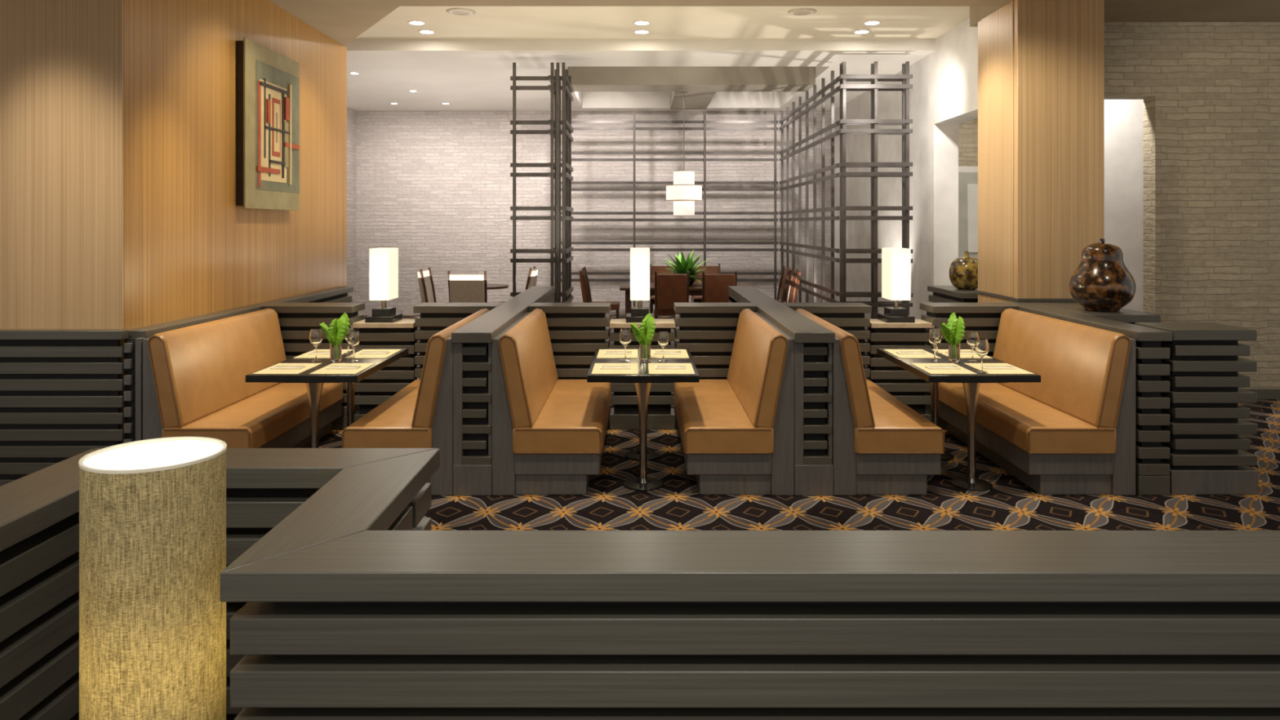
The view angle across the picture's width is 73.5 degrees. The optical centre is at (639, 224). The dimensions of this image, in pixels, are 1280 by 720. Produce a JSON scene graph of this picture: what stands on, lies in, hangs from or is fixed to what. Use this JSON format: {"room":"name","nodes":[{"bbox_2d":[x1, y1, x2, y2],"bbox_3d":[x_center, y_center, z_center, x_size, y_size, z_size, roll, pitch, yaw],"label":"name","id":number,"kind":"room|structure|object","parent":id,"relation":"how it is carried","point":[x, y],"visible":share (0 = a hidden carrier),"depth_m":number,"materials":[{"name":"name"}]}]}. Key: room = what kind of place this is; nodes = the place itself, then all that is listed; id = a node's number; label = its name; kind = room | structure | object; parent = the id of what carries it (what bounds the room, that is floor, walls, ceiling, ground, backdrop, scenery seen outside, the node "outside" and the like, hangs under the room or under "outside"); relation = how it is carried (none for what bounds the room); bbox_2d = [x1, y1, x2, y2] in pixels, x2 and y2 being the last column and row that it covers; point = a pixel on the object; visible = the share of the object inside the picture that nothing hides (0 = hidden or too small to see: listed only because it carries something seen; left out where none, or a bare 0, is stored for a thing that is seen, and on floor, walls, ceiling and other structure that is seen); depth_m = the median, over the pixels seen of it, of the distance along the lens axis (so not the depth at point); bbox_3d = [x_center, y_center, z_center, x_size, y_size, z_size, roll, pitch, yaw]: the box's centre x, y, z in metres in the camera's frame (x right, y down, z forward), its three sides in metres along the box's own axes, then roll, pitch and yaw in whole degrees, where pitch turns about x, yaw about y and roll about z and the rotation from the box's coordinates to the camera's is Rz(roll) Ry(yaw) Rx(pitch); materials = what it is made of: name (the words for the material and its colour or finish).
{"room":"restaurant","nodes":[
{"label":"restaurant","id":0,"kind":"room"},
{"bbox_2d":[0,0,346,444],"bbox_3d":[-5.625,-0.135,7.442,4.750,3.650,4.115,0,0,0],"label":"wall","id":1,"kind":"structure","parent":0,"point":[119,210],"depth_m":5.67,"materials":[{"name":"brown wood"}]},
{"bbox_2d":[0,329,128,486],"bbox_3d":[-5.605,1.175,5.347,4.790,1.030,0.074,0,0,0],"label":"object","id":2,"kind":"structure","parent":1,"relation":"attached to","point":[60,398],"depth_m":5.33,"materials":[{"name":"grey wood"}]},
{"bbox_2d":[236,37,299,210],"bbox_3d":[-3.194,-0.815,7.415,0.110,1.370,1.090,0,0,0],"label":"abstract painting","id":3,"kind":"object","parent":1,"relation":"attached to","point":[268,81],"visible":1,"depth_m":7.25},
{"bbox_2d":[346,107,355,302],"bbox_3d":[-5.450,-0.215,12.750,0.300,3.810,6.500,0,0,0],"label":"wall","id":4,"kind":"structure","parent":0,"point":[351,113],"depth_m":15.74,"materials":[{"name":"brick"}]},
{"bbox_2d":[355,111,831,315],"bbox_3d":[-0.925,-0.215,16.150,9.350,3.810,0.300,0,0,0],"label":"wall","id":5,"kind":"structure","parent":0,"point":[433,187],"depth_m":16.00,"materials":[{"name":"brick"}]},
{"bbox_2d":[344,39,935,111],"bbox_3d":[1.200,-2.415,13.375,13.600,0.590,5.850,0,0,0],"label":"ceiling","id":6,"kind":"structure","parent":0,"point":[466,74],"depth_m":11.21,"materials":[{"name":"paint"}]},
{"bbox_2d":[567,66,815,109],"bbox_3d":[0.750,-2.245,14.025,3.600,0.430,3.150,0,0,0],"label":"ceiling beam","id":7,"kind":"structure","parent":6,"relation":"attached to","point":[701,83],"depth_m":12.45,"materials":[{"name":"paint"}]},
{"bbox_2d":[666,91,702,216],"bbox_3d":[0.690,-1.110,13.450,0.566,1.960,0.566,0,0,0],"label":"pendant lamp","id":8,"kind":"object","parent":7,"relation":"hanging from","point":[683,193],"visible":0.99,"depth_m":13.29,"materials":[{"name":"glass"}]},
{"bbox_2d":[268,0,1279,45],"bbox_3d":[0.000,-2.110,4.000,16.000,0.300,11.000,0,0,0],"label":"ceiling","id":9,"kind":"structure","parent":0,"point":[342,21],"depth_m":7.66,"materials":[{"name":"paint"}]},
{"bbox_2d":[354,6,969,39],"bbox_3d":[0.000,-2.335,8.750,16.000,0.149,3.500,0,0,0],"label":"ceiling recess","id":10,"kind":"structure","parent":9,"relation":"in","point":[487,22],"depth_m":9.63,"materials":[{"name":"paint"}]},
{"bbox_2d":[446,8,475,15],"bbox_3d":[-1.900,-2.253,9.100,0.310,0.014,0.310,0,0,0],"label":"ceiling speaker","id":11,"kind":"object","parent":10,"relation":"in","point":[457,11],"depth_m":9.06},
{"bbox_2d":[786,8,817,15],"bbox_3d":[1.720,-2.253,9.100,0.310,0.014,0.310,0,0,0],"label":"ceiling speaker","id":12,"kind":"object","parent":10,"relation":"in","point":[797,11],"depth_m":9.06},
{"bbox_2d":[307,315,1279,530],"bbox_3d":[0.000,1.740,7.400,16.000,0.100,17.800,0,0,0],"label":"floor","id":13,"kind":"structure","parent":0,"point":[1011,504],"depth_m":5.17,"materials":[{"name":"carpet"}]},
{"bbox_2d":[124,337,145,443],"bbox_3d":[-3.163,1.200,5.365,0.105,0.980,0.060,0,0,0],"label":"end post","id":14,"kind":"object","parent":13,"relation":"on","point":[133,362],"visible":0.64,"depth_m":5.34,"materials":[{"name":"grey wood"}]},
{"bbox_2d":[124,286,353,339],"bbox_3d":[-3.180,1.180,7.350,0.140,1.020,3.900,0,0,0],"label":"ledge","id":15,"kind":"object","parent":14,"relation":"on","point":[339,294],"depth_m":6.75,"materials":[{"name":"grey wood"}]},
{"bbox_2d":[78,436,226,719],"bbox_3d":[-0.995,1.079,1.760,0.264,1.222,0.264,0,0,0],"label":"floor lamp","id":16,"kind":"object","parent":13,"relation":"on","point":[153,512],"visible":1,"depth_m":1.65,"materials":[{"name":"beige fabric"}]},
{"bbox_2d":[142,308,342,448],"bbox_3d":[-2.759,1.186,6.158,0.688,1.008,1.684,0,0,0],"label":"bench","id":17,"kind":"object","parent":13,"relation":"on","point":[194,384],"visible":0.62,"depth_m":5.76,"materials":[{"name":"leather"}]},
{"bbox_2d":[149,308,286,427],"bbox_3d":[-2.956,0.982,6.157,0.218,0.600,1.665,0,0,0],"label":"backrest cushion","id":18,"kind":"object","parent":17,"relation":"on","point":[198,372],"depth_m":5.77,"materials":[{"name":"orange leather"}]},
{"bbox_2d":[161,382,342,448],"bbox_3d":[-2.695,1.344,6.155,0.560,0.168,1.670,0,0,0],"label":"seat cushion","id":19,"kind":"object","parent":17,"relation":"on","point":[260,418],"depth_m":5.75,"materials":[{"name":"orange leather"}]},
{"bbox_2d":[261,302,364,430],"bbox_3d":[-2.732,1.180,7.195,0.745,1.020,0.330,0,0,0],"label":"partition","id":20,"kind":"object","parent":13,"relation":"on","point":[296,320],"visible":0.18,"depth_m":7.04,"materials":[{"name":"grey wood"}]},
{"bbox_2d":[245,347,408,448],"bbox_3d":[-2.110,1.315,5.930,0.700,0.750,1.180,0,0,0],"label":"dining table","id":21,"kind":"object","parent":13,"relation":"on","point":[314,383],"visible":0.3,"depth_m":5.54,"materials":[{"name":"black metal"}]},
{"bbox_2d":[251,363,322,374],"bbox_3d":[-2.290,0.938,5.580,0.290,0.004,0.410,0,0,0],"label":"placemat","id":22,"kind":"object","parent":21,"relation":"on","point":[268,371],"visible":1,"depth_m":5.50,"materials":[{"name":"fabric"}]},
{"bbox_2d":[270,365,306,368],"bbox_3d":[-2.290,0.929,5.580,0.200,0.012,0.090,0,0,0],"label":"napkin","id":23,"kind":"object","parent":22,"relation":"on","point":[275,366],"visible":1,"depth_m":5.56,"materials":[{"name":"fabric"}]},
{"bbox_2d":[309,328,322,361],"bbox_3d":[-2.230,0.830,5.900,0.088,0.220,0.088,0,0,0],"label":"wine glass","id":24,"kind":"object","parent":21,"relation":"on","point":[316,334],"visible":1,"depth_m":5.87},
{"bbox_2d":[293,349,353,358],"bbox_3d":[-2.290,0.938,6.220,0.290,0.004,0.410,0,0,0],"label":"placemat","id":25,"kind":"object","parent":21,"relation":"on","point":[306,355],"visible":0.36,"depth_m":6.12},
{"bbox_2d":[319,311,350,361],"bbox_3d":[-2.108,0.775,5.936,0.177,0.330,0.165,0,0,0],"label":"vase","id":26,"kind":"object","parent":21,"relation":"on","point":[337,331],"visible":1,"depth_m":5.89,"materials":[{"name":"clear glass"}]},
{"bbox_2d":[309,363,375,374],"bbox_3d":[-1.930,0.938,5.580,0.290,0.004,0.410,0,0,0],"label":"placemat","id":27,"kind":"object","parent":21,"relation":"on","point":[323,371],"visible":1,"depth_m":5.50,"materials":[{"name":"fabric"}]},
{"bbox_2d":[347,331,359,361],"bbox_3d":[-1.970,0.840,5.900,0.080,0.200,0.080,0,0,0],"label":"wine glass","id":28,"kind":"object","parent":21,"relation":"on","point":[353,338],"visible":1,"depth_m":5.87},
{"bbox_2d":[344,349,401,358],"bbox_3d":[-1.930,0.938,6.220,0.290,0.004,0.410,0,0,0],"label":"placemat","id":29,"kind":"object","parent":21,"relation":"on","point":[392,352],"visible":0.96,"depth_m":6.16,"materials":[{"name":"fabric"}]},
{"bbox_2d":[352,319,419,422],"bbox_3d":[-2.110,1.250,7.195,0.500,0.880,0.320,0,0,0],"label":"partition","id":30,"kind":"structure","parent":13,"relation":"on","point":[375,388],"depth_m":7.06,"materials":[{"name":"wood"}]},
{"bbox_2d":[364,248,402,322],"bbox_3d":[-2.150,0.505,7.200,0.230,0.610,0.280,0,0,0],"label":"table lamp","id":31,"kind":"object","parent":30,"relation":"on","point":[383,262],"visible":1,"depth_m":7.06,"materials":[{"name":"fabric"}]},
{"bbox_2d":[342,308,489,495],"bbox_3d":[-1.511,1.186,6.158,0.688,1.008,1.684,0,0,0],"label":"bench","id":32,"kind":"object","parent":13,"relation":"on","point":[420,415],"visible":0.52,"depth_m":5.34,"materials":[{"name":"leather"}]},
{"bbox_2d":[343,379,432,448],"bbox_3d":[-1.575,1.344,6.155,0.560,0.168,1.670,0,0,0],"label":"seat cushion","id":33,"kind":"object","parent":32,"relation":"on","point":[389,424],"depth_m":5.33,"materials":[{"name":"orange leather"}]},
{"bbox_2d":[413,308,489,427],"bbox_3d":[-1.314,0.982,6.157,0.218,0.600,1.665,0,0,0],"label":"backrest cushion","id":34,"kind":"object","parent":32,"relation":"on","point":[433,404],"depth_m":5.33,"materials":[{"name":"orange leather"}]},
{"bbox_2d":[417,266,439,303],"bbox_3d":[-2.999,1.174,12.935,0.608,1.032,0.539,0,0,0],"label":"dining chair","id":35,"kind":"object","parent":13,"relation":"on","point":[424,277],"visible":0.36,"depth_m":12.89,"materials":[{"name":"beige fabric"}]},
{"bbox_2d":[413,302,502,379],"bbox_3d":[-1.516,1.180,7.195,0.688,1.020,0.330,0,0,0],"label":"partition","id":36,"kind":"object","parent":13,"relation":"on","point":[434,317],"visible":0.26,"depth_m":7.04,"materials":[{"name":"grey wood"}]},
{"bbox_2d":[447,271,487,302],"bbox_3d":[-2.450,1.174,12.386,0.559,1.032,0.608,0,0,0],"label":"dining chair","id":37,"kind":"object","parent":13,"relation":"on","point":[462,287],"visible":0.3,"depth_m":12.11,"materials":[{"name":"beige fabric"}]},
{"bbox_2d":[486,283,508,289],"bbox_3d":[-2.450,1.315,13.200,0.840,0.750,0.840,0,0,0],"label":"round cafe table","id":38,"kind":"object","parent":13,"relation":"on","point":[490,286],"visible":0.15,"depth_m":13.07,"materials":[{"name":"brown wood"}]},
{"bbox_2d":[451,285,555,495],"bbox_3d":[-1.045,1.180,7.320,0.250,1.020,4.020,0,0,0],"label":"divider","id":39,"kind":"object","parent":13,"relation":"on","point":[472,342],"visible":0.61,"depth_m":5.35,"materials":[{"name":"grey wood"}]},
{"bbox_2d":[497,266,537,302],"bbox_3d":[-1.901,1.174,13.235,0.608,1.032,0.499,0,0,0],"label":"dining chair","id":40,"kind":"object","parent":13,"relation":"on","point":[532,275],"visible":0.26,"depth_m":13.03,"materials":[{"name":"beige fabric"}]},
{"bbox_2d":[510,62,573,302],"bbox_3d":[-1.260,-0.160,11.125,0.708,3.700,1.058,0,0,0],"label":"lattice screen","id":41,"kind":"object","parent":13,"relation":"on","point":[555,87],"visible":0.87,"depth_m":10.67,"materials":[{"name":"metal"}]},
{"bbox_2d":[492,308,611,495],"bbox_3d":[-0.579,1.186,6.158,0.688,1.008,1.684,0,0,0],"label":"bench","id":42,"kind":"object","parent":13,"relation":"on","point":[548,433],"visible":0.97,"depth_m":5.34,"materials":[{"name":"leather"}]},
{"bbox_2d":[500,308,557,427],"bbox_3d":[-0.776,0.982,6.157,0.218,0.600,1.665,0,0,0],"label":"backrest cushion","id":43,"kind":"object","parent":42,"relation":"on","point":[529,375],"depth_m":5.53,"materials":[{"name":"orange leather"}]},
{"bbox_2d":[512,379,611,453],"bbox_3d":[-0.515,1.344,6.155,0.560,0.168,1.670,0,0,0],"label":"seat cushion","id":44,"kind":"object","parent":42,"relation":"on","point":[572,417],"depth_m":5.46,"materials":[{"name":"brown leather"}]},
{"bbox_2d":[528,302,610,430],"bbox_3d":[-0.584,1.180,7.195,0.668,1.020,0.330,0,0,0],"label":"partition","id":45,"kind":"object","parent":13,"relation":"on","point":[575,330],"visible":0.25,"depth_m":7.04,"materials":[{"name":"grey wood"}]},
{"bbox_2d":[578,266,619,319],"bbox_3d":[-0.620,1.174,13.135,0.608,1.032,0.499,0,0,0],"label":"dining chair","id":46,"kind":"object","parent":13,"relation":"on","point":[585,288],"visible":0.54,"depth_m":12.93,"materials":[{"name":"wood"}]},
{"bbox_2d":[0,448,1279,719],"bbox_3d":[0.780,1.180,1.385,4.840,1.020,2.371,0,0,0],"label":"wall","id":47,"kind":"structure","parent":13,"relation":"on","point":[344,602],"depth_m":1.68,"materials":[{"name":"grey wood"}]},
{"bbox_2d":[609,319,675,429],"bbox_3d":[0.020,1.250,7.195,0.540,0.880,0.320,0,0,0],"label":"partition","id":48,"kind":"structure","parent":13,"relation":"on","point":[624,413],"depth_m":7.06,"materials":[{"name":"brown wood"}]},
{"bbox_2d":[626,248,653,322],"bbox_3d":[0.000,0.505,7.200,0.230,0.610,0.280,0,0,0],"label":"table lamp","id":49,"kind":"object","parent":48,"relation":"on","point":[639,257],"visible":0.88,"depth_m":7.06,"materials":[{"name":"fabric"}]},
{"bbox_2d":[586,347,699,491],"bbox_3d":[0.020,1.315,5.930,0.700,0.750,1.180,0,0,0],"label":"dining table","id":50,"kind":"object","parent":13,"relation":"on","point":[642,381],"visible":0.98,"depth_m":5.54,"materials":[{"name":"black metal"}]},
{"bbox_2d":[591,363,637,374],"bbox_3d":[-0.160,0.938,5.580,0.290,0.004,0.410,0,0,0],"label":"placemat","id":51,"kind":"object","parent":50,"relation":"on","point":[596,371],"visible":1,"depth_m":5.50,"materials":[{"name":"fabric"}]},
{"bbox_2d":[596,349,638,358],"bbox_3d":[-0.160,0.938,6.220,0.290,0.004,0.410,0,0,0],"label":"placemat","id":52,"kind":"object","parent":50,"relation":"on","point":[601,354],"visible":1,"depth_m":6.16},
{"bbox_2d":[618,328,631,361],"bbox_3d":[-0.100,0.830,5.900,0.088,0.220,0.088,0,0,0],"label":"wine glass","id":53,"kind":"object","parent":50,"relation":"on","point":[625,335],"visible":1,"depth_m":5.87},
{"bbox_2d":[630,312,655,361],"bbox_3d":[0.022,0.775,5.936,0.177,0.330,0.165,0,0,0],"label":"vase","id":54,"kind":"object","parent":50,"relation":"on","point":[644,335],"visible":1,"depth_m":5.89,"materials":[{"name":"clear glass"}]},
{"bbox_2d":[657,331,669,361],"bbox_3d":[0.160,0.840,5.900,0.080,0.200,0.080,0,0,0],"label":"wine glass","id":55,"kind":"object","parent":50,"relation":"on","point":[663,340],"visible":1,"depth_m":5.87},
{"bbox_2d":[650,349,688,358],"bbox_3d":[0.200,0.938,6.220,0.290,0.004,0.410,0,0,0],"label":"placemat","id":56,"kind":"object","parent":50,"relation":"on","point":[684,354],"visible":0.56,"depth_m":6.12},
{"bbox_2d":[648,363,694,374],"bbox_3d":[0.200,0.938,5.580,0.290,0.004,0.410,0,0,0],"label":"placemat","id":57,"kind":"object","parent":50,"relation":"on","point":[651,366],"visible":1,"depth_m":5.50,"materials":[{"name":"fabric"}]},
{"bbox_2d":[648,263,675,313],"bbox_3d":[0.400,1.174,14.135,0.499,1.032,0.608,0,0,0],"label":"dining chair","id":58,"kind":"object","parent":13,"relation":"on","point":[660,269],"visible":0.23,"depth_m":14.36,"materials":[{"name":"brown leather"}]},
{"bbox_2d":[560,111,777,306],"bbox_3d":[0.525,-0.160,15.213,3.858,3.700,0.063,0,0,0],"label":"lattice screen","id":59,"kind":"object","parent":13,"relation":"on","point":[704,122],"visible":0.79,"depth_m":15.22,"materials":[{"name":"metal"}]},
{"bbox_2d":[653,271,689,319],"bbox_3d":[0.450,1.174,12.286,0.499,1.032,0.608,0,0,0],"label":"dining chair","id":60,"kind":"object","parent":13,"relation":"on","point":[669,289],"visible":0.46,"depth_m":12.02,"materials":[{"name":"brown leather"}]},
{"bbox_2d":[619,282,749,319],"bbox_3d":[0.700,1.315,13.300,2.000,0.750,1.200,0,0,0],"label":"dining table","id":61,"kind":"object","parent":13,"relation":"on","point":[695,289],"visible":0.31,"depth_m":12.78,"materials":[{"name":"brown wood"}]},
{"bbox_2d":[649,249,711,285],"bbox_3d":[0.715,0.665,13.266,1.130,0.550,0.999,0,0,40],"label":"potted fern","id":62,"kind":"object","parent":61,"relation":"on","point":[682,267],"visible":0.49,"depth_m":13.19,"materials":[{"name":"plant"}]},
{"bbox_2d":[690,263,719,302],"bbox_3d":[1.100,1.174,14.135,0.499,1.032,0.608,0,0,0],"label":"dining chair","id":63,"kind":"object","parent":13,"relation":"on","point":[715,269],"visible":0.19,"depth_m":14.36,"materials":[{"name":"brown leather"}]},
{"bbox_2d":[673,302,756,430],"bbox_3d":[0.624,1.180,7.195,0.668,1.020,0.330,0,0,0],"label":"partition","id":64,"kind":"object","parent":13,"relation":"on","point":[708,330],"visible":0.28,"depth_m":7.04,"materials":[{"name":"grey wood"}]},
{"bbox_2d":[702,271,737,302],"bbox_3d":[1.120,1.174,12.286,0.499,1.032,0.608,0,0,0],"label":"dining chair","id":65,"kind":"object","parent":13,"relation":"on","point":[714,286],"visible":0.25,"depth_m":12.01,"materials":[{"name":"brown leather"}]},
{"bbox_2d":[673,308,794,495],"bbox_3d":[0.619,1.186,6.158,0.688,1.008,1.684,0,0,0],"label":"bench","id":66,"kind":"object","parent":13,"relation":"on","point":[736,433],"visible":0.97,"depth_m":5.34,"materials":[{"name":"leather"}]},
{"bbox_2d":[673,379,773,453],"bbox_3d":[0.555,1.344,6.155,0.560,0.168,1.670,0,0,0],"label":"seat cushion","id":67,"kind":"object","parent":66,"relation":"on","point":[713,418],"depth_m":5.46,"materials":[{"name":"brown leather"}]},
{"bbox_2d":[727,308,787,427],"bbox_3d":[0.816,0.982,6.157,0.218,0.600,1.665,0,0,0],"label":"backrest cushion","id":68,"kind":"object","parent":66,"relation":"on","point":[757,374],"depth_m":5.52,"materials":[{"name":"orange leather"}]},
{"bbox_2d":[728,285,835,495],"bbox_3d":[1.085,1.180,7.320,0.250,1.020,4.020,0,0,0],"label":"divider","id":69,"kind":"object","parent":13,"relation":"on","point":[813,342],"visible":0.56,"depth_m":5.35,"materials":[{"name":"grey wood"}]},
{"bbox_2d":[776,266,791,302],"bbox_3d":[2.050,1.174,13.435,0.608,1.032,0.499,0,0,0],"label":"dining chair","id":70,"kind":"object","parent":13,"relation":"on","point":[785,273],"visible":0.34,"depth_m":13.39,"materials":[{"name":"brown leather"}]},
{"bbox_2d":[785,268,800,302],"bbox_3d":[2.050,1.174,12.685,0.608,1.032,0.499,0,0,18],"label":"dining chair","id":71,"kind":"object","parent":13,"relation":"on","point":[794,280],"visible":0.34,"depth_m":12.41,"materials":[{"name":"brown leather"}]},
{"bbox_2d":[782,302,871,377],"bbox_3d":[1.556,1.180,7.195,0.688,1.020,0.330,0,0,0],"label":"partition","id":72,"kind":"object","parent":13,"relation":"on","point":[851,317],"visible":0.21,"depth_m":7.04,"materials":[{"name":"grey wood"}]},
{"bbox_2d":[778,61,912,319],"bbox_3d":[2.910,-0.160,12.895,0.888,3.700,4.718,0,0,0],"label":"lattice screen","id":73,"kind":"object","parent":13,"relation":"on","point":[873,77],"visible":0.82,"depth_m":10.73,"materials":[{"name":"metal"}]},
{"bbox_2d":[795,308,944,495],"bbox_3d":[1.551,1.186,6.158,0.688,1.008,1.684,0,0,0],"label":"bench","id":74,"kind":"object","parent":13,"relation":"on","point":[882,446],"visible":0.74,"depth_m":5.34,"materials":[{"name":"leather"}]},
{"bbox_2d":[795,308,872,427],"bbox_3d":[1.354,0.982,6.157,0.218,0.600,1.665,0,0,0],"label":"backrest cushion","id":75,"kind":"object","parent":74,"relation":"on","point":[853,404],"depth_m":5.33,"materials":[{"name":"orange leather"}]},
{"bbox_2d":[853,379,943,453],"bbox_3d":[1.615,1.344,6.155,0.560,0.168,1.670,0,0,0],"label":"seat cushion","id":76,"kind":"object","parent":74,"relation":"on","point":[897,428],"depth_m":5.32,"materials":[{"name":"orange leather"}]},
{"bbox_2d":[865,319,932,421],"bbox_3d":[2.150,1.250,7.195,0.500,0.880,0.320,0,0,0],"label":"partition","id":77,"kind":"structure","parent":13,"relation":"on","point":[907,387],"depth_m":7.06,"materials":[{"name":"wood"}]},
{"bbox_2d":[877,248,915,322],"bbox_3d":[2.150,0.505,7.200,0.230,0.610,0.280,0,0,0],"label":"table lamp","id":78,"kind":"object","parent":77,"relation":"on","point":[895,262],"visible":1,"depth_m":7.06,"materials":[{"name":"fabric"}]},
{"bbox_2d":[927,285,977,302],"bbox_3d":[3.365,1.180,8.900,0.430,1.020,1.000,0,0,0],"label":"wall","id":79,"kind":"structure","parent":13,"relation":"on","point":[941,294],"depth_m":8.77,"materials":[{"name":"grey wood"}]},
{"bbox_2d":[948,250,977,289],"bbox_3d":[3.370,0.470,8.850,0.340,0.404,0.340,0,0,0],"label":"vase","id":80,"kind":"object","parent":79,"relation":"on","point":[963,271],"visible":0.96,"depth_m":8.73,"materials":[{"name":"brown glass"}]},
{"bbox_2d":[876,347,1040,491],"bbox_3d":[2.150,1.315,5.930,0.700,0.750,1.180,0,0,0],"label":"dining table","id":81,"kind":"object","parent":13,"relation":"on","point":[971,383],"visible":0.65,"depth_m":5.54,"materials":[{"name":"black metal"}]},
{"bbox_2d":[883,349,941,358],"bbox_3d":[1.970,0.938,6.220,0.290,0.004,0.410,0,0,0],"label":"placemat","id":82,"kind":"object","parent":81,"relation":"on","point":[929,355],"visible":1,"depth_m":6.16,"materials":[{"name":"fabric"}]},
{"bbox_2d":[928,328,942,361],"bbox_3d":[2.030,0.830,5.900,0.088,0.220,0.088,0,0,0],"label":"wine glass","id":83,"kind":"object","parent":81,"relation":"on","point":[935,338],"visible":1,"depth_m":5.87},
{"bbox_2d":[910,363,977,374],"bbox_3d":[1.970,0.938,5.580,0.290,0.004,0.410,0,0,0],"label":"placemat","id":84,"kind":"object","parent":81,"relation":"on","point":[962,371],"visible":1,"depth_m":5.50,"materials":[{"name":"fabric"}]},
{"bbox_2d":[924,365,960,368],"bbox_3d":[1.970,0.929,5.580,0.200,0.012,0.090,0,0,0],"label":"napkin","id":85,"kind":"object","parent":84,"relation":"on","point":[926,366],"visible":1,"depth_m":5.56,"materials":[{"name":"fabric"}]},
{"bbox_2d":[941,311,964,361],"bbox_3d":[2.152,0.775,5.936,0.177,0.330,0.165,0,0,0],"label":"vase","id":86,"kind":"object","parent":81,"relation":"on","point":[953,331],"visible":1,"depth_m":5.89,"materials":[{"name":"clear glass"}]},
{"bbox_2d":[931,349,992,358],"bbox_3d":[2.330,0.938,6.220,0.290,0.004,0.410,0,0,0],"label":"placemat","id":87,"kind":"object","parent":81,"relation":"on","point":[941,351],"visible":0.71,"depth_m":6.14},
{"bbox_2d":[966,331,978,361],"bbox_3d":[2.290,0.840,5.900,0.080,0.200,0.080,0,0,0],"label":"wine glass","id":88,"kind":"object","parent":81,"relation":"on","point":[971,336],"visible":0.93,"depth_m":5.88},
{"bbox_2d":[974,338,989,373],"bbox_3d":[2.170,0.834,5.440,0.084,0.210,0.084,0,0,0],"label":"wine glass","id":89,"kind":"object","parent":81,"relation":"on","point":[981,347],"visible":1,"depth_m":5.41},
{"bbox_2d":[964,363,1034,374],"bbox_3d":[2.330,0.938,5.580,0.290,0.004,0.410,0,0,0],"label":"placemat","id":90,"kind":"object","parent":81,"relation":"on","point":[1018,371],"visible":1,"depth_m":5.50,"materials":[{"name":"fabric"}]},
{"bbox_2d":[920,302,1017,430],"bbox_3d":[2.750,1.180,7.195,0.700,1.020,0.330,0,0,0],"label":"partition","id":91,"kind":"object","parent":13,"relation":"on","point":[984,318],"visible":0.12,"depth_m":7.04,"materials":[{"name":"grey wood"}]},
{"bbox_2d":[938,308,1135,495],"bbox_3d":[2.749,1.186,6.158,0.688,1.008,1.684,0,0,0],"label":"bench","id":92,"kind":"object","parent":13,"relation":"on","point":[1073,431],"visible":0.82,"depth_m":5.52,"materials":[{"name":"leather"}]},
{"bbox_2d":[938,382,1116,453],"bbox_3d":[2.685,1.344,6.155,0.560,0.168,1.670,0,0,0],"label":"seat cushion","id":93,"kind":"object","parent":92,"relation":"on","point":[1026,422],"depth_m":5.60,"materials":[{"name":"orange leather"}]},
{"bbox_2d":[992,308,1128,427],"bbox_3d":[2.946,0.982,6.157,0.218,0.600,1.665,0,0,0],"label":"backrest cushion","id":94,"kind":"object","parent":92,"relation":"on","point":[1083,370],"depth_m":5.76,"materials":[{"name":"orange leather"}]},
{"bbox_2d":[977,0,1104,302],"bbox_3d":[3.645,-0.135,7.856,0.766,3.650,0.888,0,0,0],"label":"wood column","id":95,"kind":"structure","parent":13,"relation":"on","point":[1041,63],"depth_m":7.42,"materials":[{"name":"wood"}]},
{"bbox_2d":[1000,302,1172,494],"bbox_3d":[3.212,1.180,6.370,0.215,1.020,2.060,0,0,0],"label":"wall","id":96,"kind":"structure","parent":13,"relation":"on","point":[1152,473],"depth_m":5.35,"materials":[{"name":"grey wood"}]},
{"bbox_2d":[1026,302,1160,324],"bbox_3d":[3.595,1.180,6.875,0.530,1.020,1.050,0,0,0],"label":"wall","id":97,"kind":"structure","parent":13,"relation":"on","point":[1124,315],"depth_m":6.42,"materials":[{"name":"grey wood"}]},
{"bbox_2d":[1068,238,1136,311],"bbox_3d":[3.600,0.389,6.680,0.460,0.562,0.460,0,0,0],"label":"vase","id":98,"kind":"object","parent":97,"relation":"on","point":[1101,282],"visible":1,"depth_m":6.54,"materials":[{"name":"brown glass"}]},
{"bbox_2d":[1134,322,1258,494],"bbox_3d":[3.598,1.175,5.575,0.545,1.030,0.430,0,0,0],"label":"partition","id":99,"kind":"object","parent":13,"relation":"on","point":[1207,456],"visible":0.77,"depth_m":5.37,"materials":[{"name":"grey wood"}]},
{"bbox_2d":[834,17,977,328],"bbox_3d":[3.750,-0.285,12.250,0.300,3.951,7.500,0,0,0],"label":"wall","id":100,"kind":"structure","parent":0,"point":[944,93],"depth_m":11.01,"materials":[{"name":"paint"}]},
{"bbox_2d":[958,118,977,166],"bbox_3d":[5.950,-0.215,12.150,4.100,3.810,0.300,0,0,0],"label":"wall","id":101,"kind":"structure","parent":0,"point":[967,131],"depth_m":12.00,"materials":[{"name":"beige stone"}]},
{"bbox_2d":[958,166,977,259],"bbox_3d":[4.800,0.440,11.935,0.900,2.500,0.128,0,0,0],"label":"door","id":102,"kind":"structure","parent":101,"relation":"in","point":[967,175],"depth_m":11.92,"materials":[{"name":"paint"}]},
{"bbox_2d":[1104,99,1142,311],"bbox_3d":[6.475,-0.285,9.450,3.050,3.951,0.300,0,0,0],"label":"wall","id":103,"kind":"structure","parent":0,"point":[1123,118],"depth_m":9.30,"materials":[{"name":"paint"}]},
{"bbox_2d":[1104,22,1279,388],"bbox_3d":[6.010,-0.135,8.400,3.980,3.650,0.200,0,0,0],"label":"wall","id":104,"kind":"structure","parent":0,"point":[1209,91],"depth_m":8.30,"materials":[{"name":"brick"}]},
{"bbox_2d":[1243,388,1279,399],"bbox_3d":[6.500,1.640,8.290,3.000,0.100,0.020,0,0,0],"label":"baseboard","id":105,"kind":"structure","parent":104,"relation":"attached to","point":[1262,393],"depth_m":8.28,"materials":[{"name":"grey wood"}]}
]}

